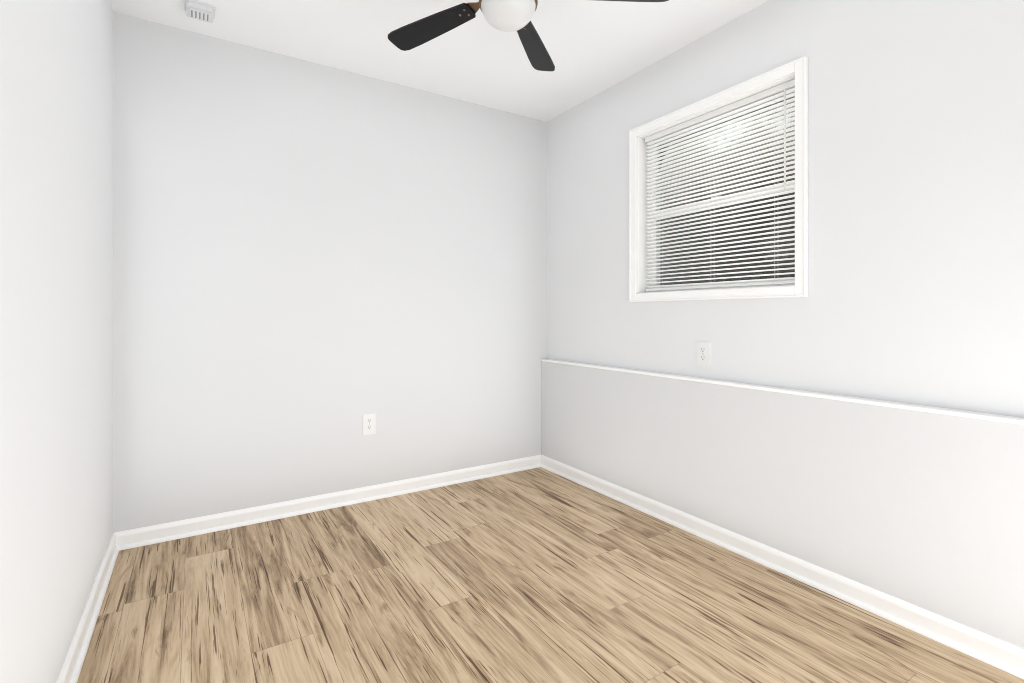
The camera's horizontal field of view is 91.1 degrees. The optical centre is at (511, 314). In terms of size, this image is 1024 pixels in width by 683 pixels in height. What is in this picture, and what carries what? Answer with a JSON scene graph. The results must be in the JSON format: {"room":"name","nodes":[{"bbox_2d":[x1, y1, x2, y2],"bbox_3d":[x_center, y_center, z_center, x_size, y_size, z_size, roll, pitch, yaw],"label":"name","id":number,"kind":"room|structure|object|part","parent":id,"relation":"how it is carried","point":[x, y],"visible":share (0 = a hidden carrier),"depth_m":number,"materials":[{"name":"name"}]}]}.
{"room":"empty bedroom","nodes":[
{"label":"empty bedroom","id":0,"kind":"room"},
{"bbox_2d":[0,0,112,682],"bbox_3d":[-0.913,-0.155,0.718,0.150,2.440,3.590,0,0,-32],"label":"wall","id":1,"kind":"structure","parent":0,"point":[56,294],"depth_m":1.32,"materials":[{"name":"white paint"}]},
{"bbox_2d":[57,533,118,682],"bbox_3d":[-0.839,1.026,0.765,0.025,0.078,3.590,0,0,-32],"label":"baseboard","id":2,"kind":"structure","parent":1,"relation":"attached to","point":[73,662],"depth_m":1.68,"materials":[{"name":"paint"}]},
{"bbox_2d":[113,12,546,532],"bbox_3d":[-0.820,-0.155,2.990,2.735,2.440,0.150,0,0,-32],"label":"wall","id":3,"kind":"structure","parent":0,"point":[313,263],"depth_m":2.71,"materials":[{"name":"paint"}]},
{"bbox_2d":[114,455,540,550],"bbox_3d":[-0.794,1.026,2.902,2.385,0.078,0.025,0,0,-32],"label":"baseboard","id":4,"kind":"structure","parent":3,"relation":"attached to","point":[148,535],"depth_m":2.70,"materials":[{"name":"paint"}]},
{"bbox_2d":[363,413,375,434],"bbox_3d":[-0.823,0.629,2.894,0.075,0.121,0.008,0,0,-32],"label":"electrical outlet","id":5,"kind":"object","parent":3,"relation":"attached to","point":[369,423],"visible":1,"depth_m":2.89,"materials":[{"name":"white plastic"}]},
{"bbox_2d":[110,0,768,121],"bbox_3d":[0.179,-1.425,1.409,2.735,0.100,3.890,0,0,-32],"label":"ceiling","id":6,"kind":"structure","parent":0,"point":[594,47],"depth_m":2.51,"materials":[{"name":"white paint"}]},
{"bbox_2d":[184,0,214,22],"bbox_3d":[-1.397,-1.356,2.247,0.115,0.038,0.115,0,0,-32],"label":"air vent","id":7,"kind":"object","parent":6,"relation":"attached to","point":[199,10],"visible":1,"depth_m":2.22,"materials":[{"name":"white plastic"}]},
{"bbox_2d":[388,0,668,70],"bbox_3d":[-0.034,-1.180,1.692,1.070,0.390,1.093,0,0,-32],"label":"ceiling fan","id":8,"kind":"object","parent":6,"relation":"hanging from","point":[508,15],"visible":1,"depth_m":1.88,"materials":[{"name":"black metal"}]},
{"bbox_2d":[77,467,1023,682],"bbox_3d":[0.179,1.115,1.409,2.735,0.100,3.890,0,0,-32],"label":"floor","id":9,"kind":"structure","parent":0,"point":[538,575],"depth_m":1.83,"materials":[{"name":"wood"}]},
{"bbox_2d":[542,361,1023,648],"bbox_3d":[1.187,0.690,2.046,0.050,0.750,3.590,0,0,-32],"label":"wall","id":10,"kind":"structure","parent":0,"point":[924,510],"depth_m":1.94,"materials":[{"name":"paint"}]},
{"bbox_2d":[540,455,1023,678],"bbox_3d":[1.156,1.026,2.026,0.025,0.078,3.590,0,0,-32],"label":"baseboard","id":11,"kind":"structure","parent":10,"relation":"attached to","point":[1005,656],"depth_m":1.92,"materials":[{"name":"paint"}]},
{"bbox_2d":[541,359,1023,424],"bbox_3d":[1.185,0.318,2.045,0.055,0.014,3.590,0,0,-32],"label":"trim","id":12,"kind":"structure","parent":10,"relation":"on","point":[979,415],"depth_m":1.94,"materials":[{"name":"paint"}]},
{"bbox_2d":[547,0,1023,417],"bbox_3d":[1.272,-0.155,2.099,0.150,2.440,3.590,0,0,-32],"label":"wall","id":13,"kind":"structure","parent":0,"point":[916,202],"depth_m":1.90,"materials":[{"name":"paint"}]},
{"bbox_2d":[697,341,710,366],"bbox_3d":[0.943,0.192,2.472,0.008,0.121,0.075,0,0,-32],"label":"electrical outlet","id":14,"kind":"object","parent":13,"relation":"attached to","point":[703,353],"visible":1,"depth_m":2.47,"materials":[{"name":"white plastic"}]},
{"bbox_2d":[629,56,807,301],"bbox_3d":[1.004,-0.565,2.502,0.173,0.982,0.981,0,0,-32],"label":"window","id":15,"kind":"structure","parent":13,"relation":"in","point":[797,70],"depth_m":2.48,"materials":[{"name":"paint"}]},
{"bbox_2d":[645,79,794,290],"bbox_3d":[0.989,-0.569,2.486,0.040,0.868,0.851,0,0,-32],"label":"window blinds","id":16,"kind":"object","parent":15,"relation":"attached to","point":[785,88],"visible":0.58,"depth_m":2.42,"materials":[{"name":"white plastic"}]},
{"bbox_3d":[1.042,-0.565,2.526,0.060,0.880,0.879,0,0,-32],"label":"window sash","id":17,"kind":"part","parent":15,"relation":"part of","materials":[{"name":"white plastic"}]},
{"label":"outside","id":18,"kind":"structure","parent":0,"visible":0},
{"bbox_2d":[660,101,794,284],"bbox_3d":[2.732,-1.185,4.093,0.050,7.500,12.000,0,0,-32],"label":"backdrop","id":19,"kind":"structure","parent":18,"point":[749,251],"depth_m":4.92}
]}

